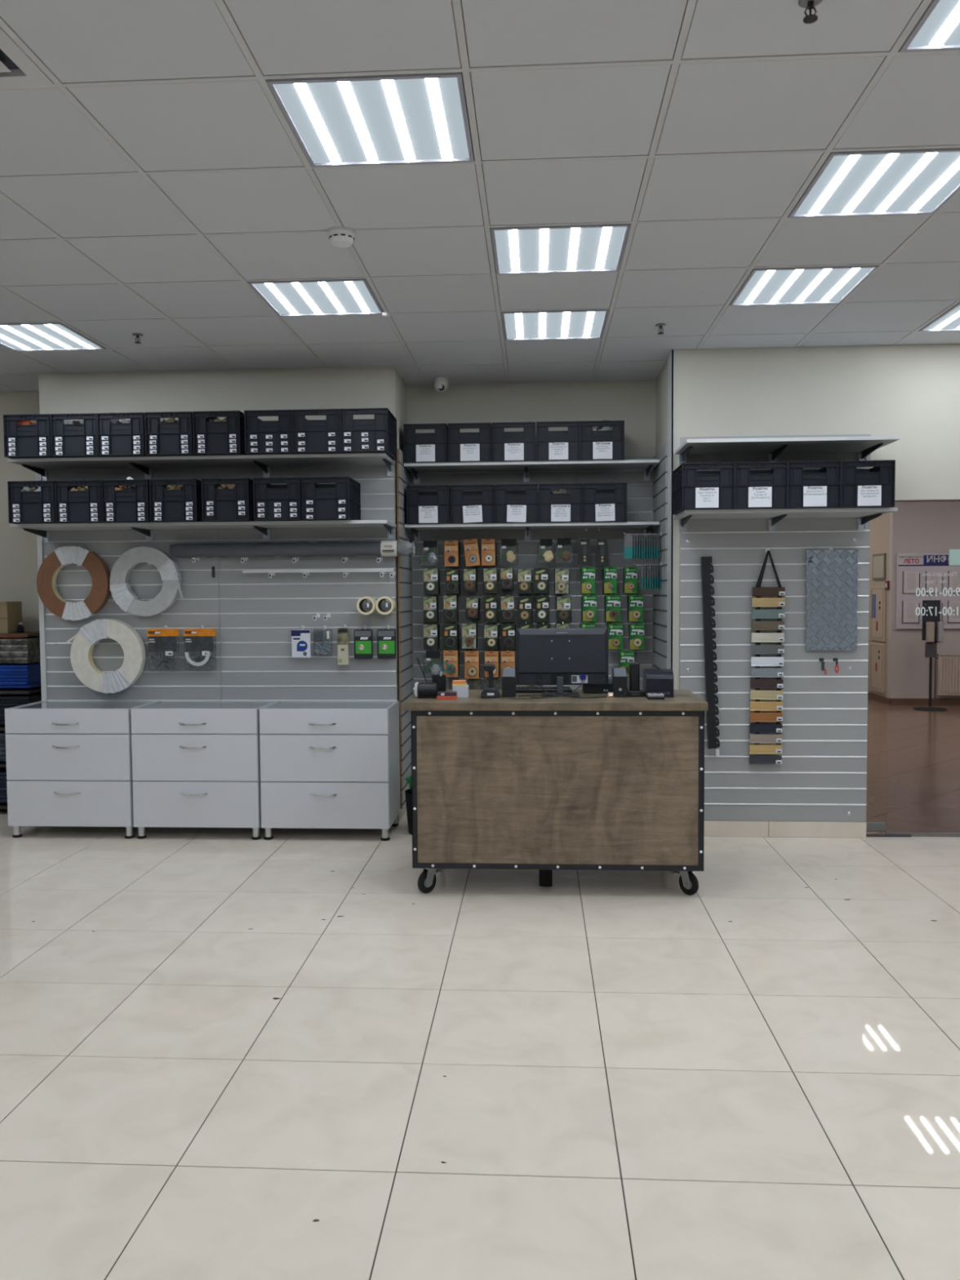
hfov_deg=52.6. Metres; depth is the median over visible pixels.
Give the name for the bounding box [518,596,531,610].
print
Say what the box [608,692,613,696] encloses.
power adapter
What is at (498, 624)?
blister pack
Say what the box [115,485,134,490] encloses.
packets
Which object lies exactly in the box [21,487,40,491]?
packets
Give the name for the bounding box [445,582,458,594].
disc
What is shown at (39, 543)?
trim
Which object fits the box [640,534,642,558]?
pack
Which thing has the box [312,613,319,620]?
hook
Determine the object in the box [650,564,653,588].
pack
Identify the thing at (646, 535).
pack
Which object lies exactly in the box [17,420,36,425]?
packets
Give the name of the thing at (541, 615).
print
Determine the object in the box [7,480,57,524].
crate
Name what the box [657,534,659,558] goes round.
pack
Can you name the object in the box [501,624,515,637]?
print
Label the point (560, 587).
print
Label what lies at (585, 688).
box
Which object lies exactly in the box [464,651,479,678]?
pack
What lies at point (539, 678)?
cable
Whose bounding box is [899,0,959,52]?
recessed light
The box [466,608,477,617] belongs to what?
print
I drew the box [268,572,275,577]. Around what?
hook
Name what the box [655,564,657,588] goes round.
pack
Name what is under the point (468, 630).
print
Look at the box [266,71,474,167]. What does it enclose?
recessed light
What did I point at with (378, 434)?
crate
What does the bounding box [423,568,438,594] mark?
blister pack
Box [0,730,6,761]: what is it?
stack
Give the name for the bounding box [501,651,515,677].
pack
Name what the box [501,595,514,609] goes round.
print
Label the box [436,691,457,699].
box
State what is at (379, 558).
hook
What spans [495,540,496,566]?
blister pack
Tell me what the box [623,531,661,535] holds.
rail
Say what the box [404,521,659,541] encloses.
wall shelf
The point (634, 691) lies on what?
dock
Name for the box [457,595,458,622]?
blister pack
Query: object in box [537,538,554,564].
bag
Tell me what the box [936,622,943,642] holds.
dispenser
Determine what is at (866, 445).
wall shelf
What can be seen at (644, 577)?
pack
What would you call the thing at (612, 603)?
pack
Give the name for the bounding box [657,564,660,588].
pack
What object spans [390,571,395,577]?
hook
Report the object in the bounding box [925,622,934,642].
dispenser
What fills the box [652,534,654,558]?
pack
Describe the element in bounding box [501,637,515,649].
print
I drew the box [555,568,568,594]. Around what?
blister pack
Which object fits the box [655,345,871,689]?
wall column
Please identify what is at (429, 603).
print
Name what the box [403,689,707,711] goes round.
countertop
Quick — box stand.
[913,600,946,711]
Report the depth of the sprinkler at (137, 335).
5.59 m
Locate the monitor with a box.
[515,627,608,696]
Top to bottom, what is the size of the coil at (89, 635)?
0.507 m
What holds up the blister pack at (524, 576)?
hanging from the hook
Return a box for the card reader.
[646,693,664,699]
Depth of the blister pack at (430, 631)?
6.89 m
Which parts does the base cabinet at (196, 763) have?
leg, handle, handle, handle, drawer, drawer, drawer, panel, leg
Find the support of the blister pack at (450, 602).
hanging from the hook
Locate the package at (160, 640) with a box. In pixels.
[146,628,179,670]
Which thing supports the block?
on the counter at (544, 784)
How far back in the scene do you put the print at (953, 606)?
13.00 m
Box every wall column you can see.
[38,366,406,822]
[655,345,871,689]
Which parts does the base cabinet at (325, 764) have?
leg, handle, handle, handle, drawer, drawer, drawer, panel, leg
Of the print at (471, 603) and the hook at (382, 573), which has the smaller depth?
the hook at (382, 573)
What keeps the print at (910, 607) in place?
attached to the notice board
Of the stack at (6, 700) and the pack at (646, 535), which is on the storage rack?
the stack at (6, 700)
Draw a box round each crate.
[3,413,56,458]
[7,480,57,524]
[49,413,102,457]
[54,480,106,523]
[96,412,148,457]
[101,479,153,523]
[144,411,195,456]
[149,478,203,522]
[192,410,247,455]
[201,477,257,521]
[244,409,295,454]
[253,477,303,521]
[291,408,342,453]
[301,476,360,520]
[339,408,396,459]
[403,423,448,462]
[406,484,450,524]
[448,422,492,462]
[450,484,494,524]
[492,422,535,462]
[494,484,537,523]
[536,421,580,461]
[538,483,582,523]
[580,420,624,460]
[582,482,626,522]
[672,462,734,515]
[733,461,788,509]
[787,460,841,508]
[840,459,895,507]
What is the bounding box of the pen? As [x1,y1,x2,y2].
[416,657,426,682]
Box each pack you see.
[353,628,373,658]
[377,628,395,658]
[422,595,437,622]
[422,623,438,649]
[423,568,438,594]
[425,578,439,595]
[436,596,438,622]
[438,568,439,594]
[438,623,439,644]
[442,623,457,649]
[443,595,457,622]
[443,650,457,676]
[444,540,458,566]
[444,568,459,594]
[445,541,459,567]
[448,677,458,689]
[454,623,458,648]
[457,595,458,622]
[457,624,459,648]
[457,649,459,675]
[458,568,459,594]
[462,537,479,566]
[462,622,476,648]
[463,568,475,591]
[464,540,478,567]
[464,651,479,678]
[466,597,478,618]
[468,677,481,689]
[471,650,479,677]
[475,568,477,591]
[476,623,477,648]
[481,538,495,565]
[483,568,497,593]
[484,595,497,622]
[484,624,497,649]
[484,651,498,677]
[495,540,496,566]
[497,624,499,648]
[500,568,513,589]
[500,595,515,622]
[500,605,513,622]
[501,623,515,649]
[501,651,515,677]
[517,568,531,593]
[517,596,532,622]
[519,622,532,628]
[527,684,542,687]
[533,568,548,593]
[534,586,549,594]
[535,595,549,622]
[537,623,550,628]
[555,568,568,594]
[555,622,569,628]
[556,596,571,622]
[557,597,571,622]
[577,538,591,564]
[580,622,595,627]
[581,567,595,593]
[581,595,582,622]
[582,595,595,622]
[582,595,596,622]
[595,539,609,565]
[602,568,615,594]
[604,567,617,593]
[604,595,605,622]
[605,595,620,622]
[608,623,622,649]
[619,651,634,676]
[622,567,624,593]
[623,534,632,558]
[624,567,637,593]
[626,595,628,622]
[628,595,643,622]
[629,623,644,649]
[632,534,635,558]
[635,534,637,558]
[637,534,639,558]
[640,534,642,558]
[640,564,643,588]
[642,534,644,558]
[643,564,645,588]
[644,534,647,558]
[645,564,648,588]
[647,534,649,558]
[648,564,650,588]
[649,534,652,558]
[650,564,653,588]
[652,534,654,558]
[653,564,655,588]
[654,534,657,558]
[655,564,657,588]
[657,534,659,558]
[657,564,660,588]
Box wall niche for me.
[406,381,655,627]
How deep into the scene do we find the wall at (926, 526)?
13.07 m
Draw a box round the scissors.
[440,662,453,675]
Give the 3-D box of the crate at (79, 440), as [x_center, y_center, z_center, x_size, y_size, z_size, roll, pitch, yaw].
[-2.528,-1.292,6.261,0.295,0.262,0.396,0,3,3]
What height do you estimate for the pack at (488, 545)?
0.186 m
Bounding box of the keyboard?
[515,686,572,693]
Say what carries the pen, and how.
on the counter at (544, 784)
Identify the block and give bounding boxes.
[452,680,469,697]
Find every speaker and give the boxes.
[502,667,515,697]
[612,667,626,697]
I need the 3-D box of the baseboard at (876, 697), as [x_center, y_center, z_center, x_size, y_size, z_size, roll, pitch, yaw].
[7.765,0.742,14.816,4.245,0.090,3.615,0,3,3]
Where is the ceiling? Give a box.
[0,0,959,391]
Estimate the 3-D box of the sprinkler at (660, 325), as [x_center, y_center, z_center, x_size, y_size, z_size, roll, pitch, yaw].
[1.018,-1.750,5.468,0.060,0.050,0.060,0,3,3]
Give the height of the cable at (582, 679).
0.084 m
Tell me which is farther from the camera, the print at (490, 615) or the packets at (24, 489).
the print at (490, 615)
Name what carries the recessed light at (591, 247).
in the ceiling
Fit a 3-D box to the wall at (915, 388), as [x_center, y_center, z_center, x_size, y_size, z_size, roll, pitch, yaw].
[5.876,-1.351,5.843,6.945,0.945,0.130,0,3,3]
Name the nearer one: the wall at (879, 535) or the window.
the window
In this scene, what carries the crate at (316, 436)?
on the wall shelf at (38, 465)
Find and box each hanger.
[818,657,826,674]
[832,657,839,673]
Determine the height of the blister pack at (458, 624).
0.182 m
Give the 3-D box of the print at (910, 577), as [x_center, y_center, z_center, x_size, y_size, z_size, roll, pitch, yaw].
[5.777,-0.787,13.017,0.110,0.197,0.001,0,3,3]
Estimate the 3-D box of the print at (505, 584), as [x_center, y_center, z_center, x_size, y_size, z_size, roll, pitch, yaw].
[0.189,-0.395,6.843,0.085,0.070,0.002,0,3,3]
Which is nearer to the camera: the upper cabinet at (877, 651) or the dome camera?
the dome camera
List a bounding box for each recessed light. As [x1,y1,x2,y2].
[0,322,106,351]
[247,278,383,316]
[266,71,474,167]
[490,223,630,274]
[501,309,608,340]
[729,265,879,306]
[788,147,959,217]
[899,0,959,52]
[918,302,959,331]
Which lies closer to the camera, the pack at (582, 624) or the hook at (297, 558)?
the hook at (297, 558)
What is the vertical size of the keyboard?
0.024 m
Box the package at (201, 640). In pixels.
[183,628,216,670]
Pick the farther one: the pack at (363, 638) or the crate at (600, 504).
the crate at (600, 504)
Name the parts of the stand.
plate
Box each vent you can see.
[0,26,53,87]
[643,676,644,690]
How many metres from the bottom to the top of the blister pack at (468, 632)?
0.182 m
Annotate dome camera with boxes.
[434,377,448,391]
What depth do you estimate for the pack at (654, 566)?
6.52 m
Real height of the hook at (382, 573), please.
0.041 m
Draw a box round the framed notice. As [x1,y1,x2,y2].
[872,553,886,580]
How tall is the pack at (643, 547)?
0.158 m
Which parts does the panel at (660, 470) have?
groove rail, groove rail, groove rail, groove rail, groove rail, groove rail, groove rail, groove rail, groove rail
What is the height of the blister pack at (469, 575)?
0.163 m
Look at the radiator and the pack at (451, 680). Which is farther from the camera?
the radiator
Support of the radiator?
attached to the wall at (926, 526)
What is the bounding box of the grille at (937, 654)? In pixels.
[937,653,959,655]
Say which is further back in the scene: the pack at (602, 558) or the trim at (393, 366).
the pack at (602, 558)
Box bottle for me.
[17,622,24,632]
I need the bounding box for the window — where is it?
[866,499,959,837]
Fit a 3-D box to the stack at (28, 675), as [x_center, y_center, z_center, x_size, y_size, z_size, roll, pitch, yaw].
[-3.393,0.252,7.011,0.454,0.161,0.339,0,3,3]
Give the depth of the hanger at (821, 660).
6.01 m
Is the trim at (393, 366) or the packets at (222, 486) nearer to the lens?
the packets at (222, 486)
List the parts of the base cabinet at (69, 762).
leg, handle, handle, drawer, handle, drawer, drawer, panel, leg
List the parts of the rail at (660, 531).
rod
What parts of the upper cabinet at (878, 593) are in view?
blue plate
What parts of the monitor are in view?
panel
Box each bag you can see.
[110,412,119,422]
[313,629,332,655]
[421,540,439,566]
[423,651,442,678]
[498,538,518,564]
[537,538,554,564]
[554,537,572,564]
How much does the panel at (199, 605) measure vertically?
2.400 m
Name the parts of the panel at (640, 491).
groove rail, groove rail, groove rail, groove rail, groove rail, groove rail, groove rail, groove rail, groove rail, groove rail, groove rail, groove rail, groove rail, groove rail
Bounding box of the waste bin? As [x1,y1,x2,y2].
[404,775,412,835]
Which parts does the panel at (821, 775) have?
groove rail, groove rail, groove rail, groove rail, groove rail, groove rail, groove rail, groove rail, groove rail, groove rail, groove rail, groove rail, groove rail, groove rail, groove rail, groove rail, groove rail, groove rail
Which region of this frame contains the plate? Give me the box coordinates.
[805,549,857,650]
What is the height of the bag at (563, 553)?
0.180 m
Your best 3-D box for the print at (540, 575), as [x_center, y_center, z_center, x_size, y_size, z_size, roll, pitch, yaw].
[0.429,-0.459,6.826,0.101,0.093,0.002,0,3,3]
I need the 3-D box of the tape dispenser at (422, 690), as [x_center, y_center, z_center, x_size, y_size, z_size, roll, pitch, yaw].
[-0.287,0.264,5.104,0.125,0.080,0.080,0,3,3]
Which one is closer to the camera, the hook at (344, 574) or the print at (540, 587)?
the hook at (344, 574)
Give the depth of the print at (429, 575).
6.87 m
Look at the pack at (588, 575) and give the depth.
6.81 m
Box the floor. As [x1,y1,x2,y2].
[0,698,959,1279]
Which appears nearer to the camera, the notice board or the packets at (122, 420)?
the packets at (122, 420)
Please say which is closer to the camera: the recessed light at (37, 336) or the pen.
the pen
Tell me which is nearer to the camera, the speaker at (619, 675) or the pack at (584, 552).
the speaker at (619, 675)
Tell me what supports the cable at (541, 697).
on the counter at (544, 784)
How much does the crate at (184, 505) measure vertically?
0.262 m
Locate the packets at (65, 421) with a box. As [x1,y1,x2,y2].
[63,419,83,424]
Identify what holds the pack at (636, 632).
hanging from the hook
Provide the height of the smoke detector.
0.056 m
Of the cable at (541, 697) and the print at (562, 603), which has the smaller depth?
the cable at (541, 697)
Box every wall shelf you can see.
[7,453,395,480]
[9,520,395,542]
[404,459,659,484]
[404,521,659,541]
[672,507,897,531]
[675,435,900,466]
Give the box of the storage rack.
[0,631,41,808]
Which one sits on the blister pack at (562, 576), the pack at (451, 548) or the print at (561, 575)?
the print at (561, 575)
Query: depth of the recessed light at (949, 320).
5.46 m
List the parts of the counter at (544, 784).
panel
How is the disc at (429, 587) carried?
attached to the blister pack at (430, 575)
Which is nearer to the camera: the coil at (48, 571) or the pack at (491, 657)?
the coil at (48, 571)
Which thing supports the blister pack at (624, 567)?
hanging from the hook
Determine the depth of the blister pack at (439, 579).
7.00 m
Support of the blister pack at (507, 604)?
hanging from the hook
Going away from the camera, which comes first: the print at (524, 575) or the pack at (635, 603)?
the pack at (635, 603)
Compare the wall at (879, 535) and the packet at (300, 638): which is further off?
the wall at (879, 535)
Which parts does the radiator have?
panel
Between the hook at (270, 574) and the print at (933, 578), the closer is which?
the hook at (270, 574)
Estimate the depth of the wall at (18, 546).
7.19 m
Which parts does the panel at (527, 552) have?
groove rail, groove rail, groove rail, groove rail, groove rail, groove rail, groove rail, groove rail, groove rail, groove rail, groove rail, groove rail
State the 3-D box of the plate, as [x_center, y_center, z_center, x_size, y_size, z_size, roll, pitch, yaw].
[2.175,-0.246,6.003,0.310,0.620,0.014,0,3,3]
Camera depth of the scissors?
5.19 m
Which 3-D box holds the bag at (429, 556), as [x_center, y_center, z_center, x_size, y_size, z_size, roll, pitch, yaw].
[-0.354,-0.611,6.862,0.125,0.182,0.046,0,3,3]
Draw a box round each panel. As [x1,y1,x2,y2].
[43,466,221,701]
[217,459,397,701]
[396,448,413,808]
[410,457,577,693]
[576,456,654,689]
[652,442,667,669]
[679,434,871,821]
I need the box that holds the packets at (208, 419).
[205,417,226,422]
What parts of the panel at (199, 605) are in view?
groove rail, groove rail, groove rail, groove rail, groove rail, groove rail, groove rail, groove rail, groove rail, groove rail, groove rail, groove rail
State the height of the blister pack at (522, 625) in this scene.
0.181 m
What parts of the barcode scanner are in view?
handle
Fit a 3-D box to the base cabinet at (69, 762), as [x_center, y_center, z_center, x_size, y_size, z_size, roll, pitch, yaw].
[-2.603,0.841,6.389,0.810,0.834,0.508,0,3,3]
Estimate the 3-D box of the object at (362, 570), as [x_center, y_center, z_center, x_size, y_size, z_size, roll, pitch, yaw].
[-1.073,-0.459,6.428,1.010,0.022,0.026,0,3,3]
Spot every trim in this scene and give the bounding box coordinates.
[35,472,47,701]
[393,366,395,417]
[666,349,674,672]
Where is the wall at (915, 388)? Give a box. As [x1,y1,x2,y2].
[870,343,959,502]
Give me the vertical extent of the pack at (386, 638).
0.199 m
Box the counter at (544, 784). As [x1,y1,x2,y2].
[403,689,707,895]
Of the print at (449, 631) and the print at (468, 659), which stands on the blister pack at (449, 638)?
the print at (449, 631)
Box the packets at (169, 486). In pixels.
[163,484,182,489]
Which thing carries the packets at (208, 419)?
in the crate at (227, 437)
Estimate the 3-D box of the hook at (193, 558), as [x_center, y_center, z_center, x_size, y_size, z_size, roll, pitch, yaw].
[-1.901,-0.540,6.499,0.024,0.041,0.090,0,3,3]
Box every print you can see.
[147,631,159,634]
[184,631,196,633]
[291,630,310,639]
[423,568,437,582]
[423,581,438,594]
[423,596,436,609]
[423,609,436,622]
[423,624,437,637]
[423,637,437,648]
[442,637,456,649]
[443,595,456,608]
[443,624,457,637]
[444,544,457,551]
[444,568,458,582]
[444,608,457,622]
[444,654,457,662]
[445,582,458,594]
[462,623,475,636]
[462,636,475,648]
[463,568,475,580]
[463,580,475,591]
[464,542,477,551]
[465,655,478,662]
[466,597,478,608]
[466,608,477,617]
[481,542,494,550]
[483,568,497,581]
[484,581,497,593]
[484,595,496,609]
[484,609,497,622]
[484,625,497,638]
[484,637,497,649]
[484,655,497,662]
[500,568,512,579]
[500,578,512,589]
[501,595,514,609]
[501,609,514,622]
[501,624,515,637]
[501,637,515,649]
[501,655,514,662]
[517,610,531,622]
[518,568,531,582]
[518,582,531,593]
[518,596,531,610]
[533,568,548,581]
[533,581,547,593]
[535,595,548,609]
[535,609,548,622]
[555,568,568,582]
[555,582,568,593]
[556,596,570,610]
[556,609,570,622]
[906,573,915,586]
[906,603,915,616]
[929,575,937,588]
[951,604,959,617]
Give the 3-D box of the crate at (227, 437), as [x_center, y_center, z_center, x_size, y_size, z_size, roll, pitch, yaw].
[-1.621,-1.295,6.207,0.295,0.262,0.396,0,3,3]
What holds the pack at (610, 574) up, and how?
hanging from the hook
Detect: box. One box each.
[0,601,22,633]
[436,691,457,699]
[582,680,612,693]
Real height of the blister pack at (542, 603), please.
0.186 m
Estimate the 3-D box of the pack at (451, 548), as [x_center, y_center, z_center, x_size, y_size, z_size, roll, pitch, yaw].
[-0.202,-0.610,6.849,0.097,0.181,0.035,0,3,3]
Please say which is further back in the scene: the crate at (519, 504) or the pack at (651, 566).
the crate at (519, 504)
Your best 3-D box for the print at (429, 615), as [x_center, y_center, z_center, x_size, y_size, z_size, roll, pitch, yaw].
[-0.352,-0.170,6.886,0.093,0.088,0.002,0,3,3]
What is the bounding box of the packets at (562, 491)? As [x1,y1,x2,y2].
[551,488,569,493]
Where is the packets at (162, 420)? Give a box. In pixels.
[158,417,177,422]
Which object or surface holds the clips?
hanging from the panel at (199, 605)
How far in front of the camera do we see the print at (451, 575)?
6.86 m
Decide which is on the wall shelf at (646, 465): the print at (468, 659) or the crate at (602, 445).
the crate at (602, 445)
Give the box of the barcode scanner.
[480,663,499,697]
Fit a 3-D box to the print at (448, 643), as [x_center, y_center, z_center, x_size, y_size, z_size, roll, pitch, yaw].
[-0.214,0.024,6.887,0.099,0.087,0.002,0,3,3]
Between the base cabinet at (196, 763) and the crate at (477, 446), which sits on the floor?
the base cabinet at (196, 763)
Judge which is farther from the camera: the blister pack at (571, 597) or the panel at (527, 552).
the panel at (527, 552)
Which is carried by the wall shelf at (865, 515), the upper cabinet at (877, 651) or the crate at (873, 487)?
the crate at (873, 487)
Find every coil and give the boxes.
[36,546,111,620]
[66,618,146,693]
[109,546,182,617]
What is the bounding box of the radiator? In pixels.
[933,653,959,706]
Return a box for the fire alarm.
[884,581,889,589]
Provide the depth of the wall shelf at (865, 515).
5.69 m
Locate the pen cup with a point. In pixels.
(440, 680)
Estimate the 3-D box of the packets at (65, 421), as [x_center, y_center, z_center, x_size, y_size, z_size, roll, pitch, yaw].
[-2.530,-1.283,6.245,0.223,0.229,0.299,0,3,3]
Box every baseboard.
[703,820,866,837]
[867,691,959,705]
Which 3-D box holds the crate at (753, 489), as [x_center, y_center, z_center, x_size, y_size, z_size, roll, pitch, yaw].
[1.608,-0.887,5.701,0.295,0.262,0.397,0,3,3]
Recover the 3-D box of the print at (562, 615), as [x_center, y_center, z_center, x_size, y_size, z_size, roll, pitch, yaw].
[0.589,-0.168,6.830,0.096,0.085,0.002,0,3,3]
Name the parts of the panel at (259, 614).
groove rail, groove rail, groove rail, groove rail, groove rail, groove rail, groove rail, groove rail, groove rail, groove rail, groove rail, groove rail, groove rail, groove rail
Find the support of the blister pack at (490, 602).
hanging from the hook
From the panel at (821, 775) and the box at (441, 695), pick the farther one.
the panel at (821, 775)
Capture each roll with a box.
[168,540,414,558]
[356,595,376,614]
[375,595,395,614]
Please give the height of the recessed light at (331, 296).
0.024 m
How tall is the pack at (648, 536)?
0.158 m
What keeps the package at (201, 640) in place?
hanging from the hook
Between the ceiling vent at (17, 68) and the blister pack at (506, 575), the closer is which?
the ceiling vent at (17, 68)
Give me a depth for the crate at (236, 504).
6.04 m
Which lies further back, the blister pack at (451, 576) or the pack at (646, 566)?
the blister pack at (451, 576)
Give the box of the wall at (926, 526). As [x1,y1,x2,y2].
[887,501,959,698]
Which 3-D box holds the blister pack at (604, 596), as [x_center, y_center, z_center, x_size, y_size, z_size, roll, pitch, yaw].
[0.937,-0.221,6.908,0.103,0.186,0.033,0,3,3]
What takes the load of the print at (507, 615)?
attached to the blister pack at (507, 604)
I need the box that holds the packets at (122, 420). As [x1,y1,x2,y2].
[110,418,130,423]
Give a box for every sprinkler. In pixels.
[132,333,142,343]
[655,323,666,334]
[798,0,822,23]
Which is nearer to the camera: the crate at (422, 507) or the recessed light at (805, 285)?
the recessed light at (805, 285)
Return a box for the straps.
[0,636,27,637]
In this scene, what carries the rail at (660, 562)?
attached to the panel at (660, 470)
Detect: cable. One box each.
[498,697,546,698]
[518,694,606,697]
[529,679,582,697]
[538,678,596,697]
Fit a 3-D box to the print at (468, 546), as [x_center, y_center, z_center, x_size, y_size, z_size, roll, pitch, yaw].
[-0.063,-0.656,6.833,0.097,0.059,0.002,0,3,3]
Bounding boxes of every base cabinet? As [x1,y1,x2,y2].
[4,700,158,839]
[130,700,277,839]
[259,700,399,840]
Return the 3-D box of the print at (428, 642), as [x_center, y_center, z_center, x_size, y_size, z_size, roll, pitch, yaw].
[-0.350,0.023,6.895,0.098,0.086,0.002,0,3,3]
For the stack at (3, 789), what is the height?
0.219 m
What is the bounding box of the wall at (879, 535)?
[867,512,889,697]
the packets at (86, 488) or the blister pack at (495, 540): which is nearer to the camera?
the packets at (86, 488)
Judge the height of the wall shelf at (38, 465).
0.095 m
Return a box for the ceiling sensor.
[382,311,393,316]
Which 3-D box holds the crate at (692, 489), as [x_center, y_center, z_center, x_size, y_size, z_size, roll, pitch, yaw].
[1.312,-0.886,5.719,0.295,0.262,0.397,0,3,3]
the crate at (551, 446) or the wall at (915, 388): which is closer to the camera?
the wall at (915, 388)
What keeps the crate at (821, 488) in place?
on the wall shelf at (865, 515)
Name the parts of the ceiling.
panel, panel, rail, panel, panel, panel, panel, rail, panel, panel, rail, panel, panel, panel, rail, panel, panel, panel, rail, panel, panel, panel, panel, panel, panel, panel, rail, rail, panel, panel, panel, panel, panel, panel, panel, panel, panel, panel, rail, rail, rail, rail, rail, rail, rail, rail, panel, panel, panel, panel, panel, panel, panel, rail, panel, panel, panel, panel, panel, panel, panel, panel, panel, rail, panel, panel, rail, panel, panel, panel, panel, rail, panel, panel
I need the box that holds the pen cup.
[431,675,445,691]
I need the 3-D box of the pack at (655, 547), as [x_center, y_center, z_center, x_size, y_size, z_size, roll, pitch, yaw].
[1.183,-0.628,6.519,0.006,0.158,0.060,0,3,1]
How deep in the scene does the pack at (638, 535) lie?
6.52 m
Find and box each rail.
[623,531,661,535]
[634,562,661,565]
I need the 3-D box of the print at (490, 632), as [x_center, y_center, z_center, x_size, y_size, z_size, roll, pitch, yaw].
[0.077,-0.059,6.866,0.095,0.091,0.002,0,3,3]
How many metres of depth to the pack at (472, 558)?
6.83 m
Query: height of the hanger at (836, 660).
0.093 m
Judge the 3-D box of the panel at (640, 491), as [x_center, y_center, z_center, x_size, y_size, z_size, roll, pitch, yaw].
[0.979,-0.103,7.005,0.557,2.415,0.022,0,3,3]
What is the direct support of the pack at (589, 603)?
hanging from the hook
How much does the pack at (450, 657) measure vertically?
0.188 m
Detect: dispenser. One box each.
[413,682,438,697]
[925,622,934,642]
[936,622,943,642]
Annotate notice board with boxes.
[895,552,959,629]
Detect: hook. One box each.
[191,557,199,562]
[240,556,248,562]
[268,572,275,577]
[292,556,299,562]
[302,572,309,577]
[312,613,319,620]
[323,613,330,620]
[342,555,348,562]
[342,572,349,577]
[377,555,382,562]
[380,571,385,577]
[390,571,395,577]
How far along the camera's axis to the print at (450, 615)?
6.88 m
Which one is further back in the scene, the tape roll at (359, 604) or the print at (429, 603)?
the print at (429, 603)
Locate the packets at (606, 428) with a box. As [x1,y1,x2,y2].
[592,426,612,431]
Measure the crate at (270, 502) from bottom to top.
0.262 m
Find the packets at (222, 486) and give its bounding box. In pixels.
[214,484,235,488]
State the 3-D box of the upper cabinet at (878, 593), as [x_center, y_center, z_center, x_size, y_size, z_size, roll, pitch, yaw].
[5.558,-0.375,13.556,0.035,0.770,0.540,0,3,3]
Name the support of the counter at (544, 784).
on the floor
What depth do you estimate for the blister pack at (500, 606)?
6.90 m
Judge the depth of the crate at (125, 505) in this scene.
6.07 m
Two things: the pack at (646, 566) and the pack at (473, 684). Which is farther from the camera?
the pack at (473, 684)
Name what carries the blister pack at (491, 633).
hanging from the hook
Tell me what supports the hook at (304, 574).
attached to the panel at (259, 614)
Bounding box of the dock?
[626,662,644,697]
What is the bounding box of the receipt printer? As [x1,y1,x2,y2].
[642,669,673,697]
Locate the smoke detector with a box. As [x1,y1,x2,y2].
[328,226,355,247]
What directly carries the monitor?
on the counter at (544, 784)
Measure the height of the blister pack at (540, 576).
0.181 m
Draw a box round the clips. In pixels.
[211,566,214,577]
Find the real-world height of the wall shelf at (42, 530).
0.095 m
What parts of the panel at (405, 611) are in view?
groove rail, groove rail, groove rail, groove rail, groove rail, groove rail, groove rail, groove rail, groove rail, groove rail, groove rail, groove rail, groove rail, groove rail, groove rail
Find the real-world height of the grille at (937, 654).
0.020 m
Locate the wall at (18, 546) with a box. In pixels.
[0,391,41,692]
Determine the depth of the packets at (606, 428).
6.57 m
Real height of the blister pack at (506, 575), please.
0.150 m
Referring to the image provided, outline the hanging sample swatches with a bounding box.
[749,550,785,764]
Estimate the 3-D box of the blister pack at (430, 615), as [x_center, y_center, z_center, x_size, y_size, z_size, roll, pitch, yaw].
[-0.353,-0.216,6.883,0.095,0.186,0.026,-2,3,3]
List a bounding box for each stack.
[0,636,40,663]
[0,662,40,688]
[0,692,41,724]
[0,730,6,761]
[0,767,7,803]
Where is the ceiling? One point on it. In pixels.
(160, 174)
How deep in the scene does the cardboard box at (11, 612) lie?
6.88 m
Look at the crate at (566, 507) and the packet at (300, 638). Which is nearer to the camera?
the packet at (300, 638)
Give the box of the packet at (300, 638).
[291,629,311,657]
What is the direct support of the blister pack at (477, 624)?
hanging from the hook
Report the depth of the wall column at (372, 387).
6.50 m
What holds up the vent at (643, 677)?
attached to the receipt printer
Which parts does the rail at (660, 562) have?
rod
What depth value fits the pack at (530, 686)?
6.94 m
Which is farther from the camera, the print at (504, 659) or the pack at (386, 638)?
the print at (504, 659)
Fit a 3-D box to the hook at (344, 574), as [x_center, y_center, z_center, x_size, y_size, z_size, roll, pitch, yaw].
[-0.889,-0.438,6.447,0.024,0.041,0.084,0,3,3]
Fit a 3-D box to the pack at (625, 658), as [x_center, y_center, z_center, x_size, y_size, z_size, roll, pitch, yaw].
[1.032,0.169,6.821,0.104,0.181,0.024,0,3,3]
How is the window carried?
in the wall at (915, 388)
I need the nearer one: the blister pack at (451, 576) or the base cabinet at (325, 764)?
the base cabinet at (325, 764)
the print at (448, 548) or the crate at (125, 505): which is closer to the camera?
the crate at (125, 505)
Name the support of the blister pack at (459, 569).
hanging from the hook
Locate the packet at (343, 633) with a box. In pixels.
[337,627,349,665]
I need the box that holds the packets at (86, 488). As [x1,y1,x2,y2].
[70,486,88,490]
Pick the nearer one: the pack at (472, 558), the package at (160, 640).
the package at (160, 640)
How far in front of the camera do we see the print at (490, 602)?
6.86 m
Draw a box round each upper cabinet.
[869,641,885,693]
[870,585,886,641]
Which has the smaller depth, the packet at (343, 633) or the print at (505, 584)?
the packet at (343, 633)

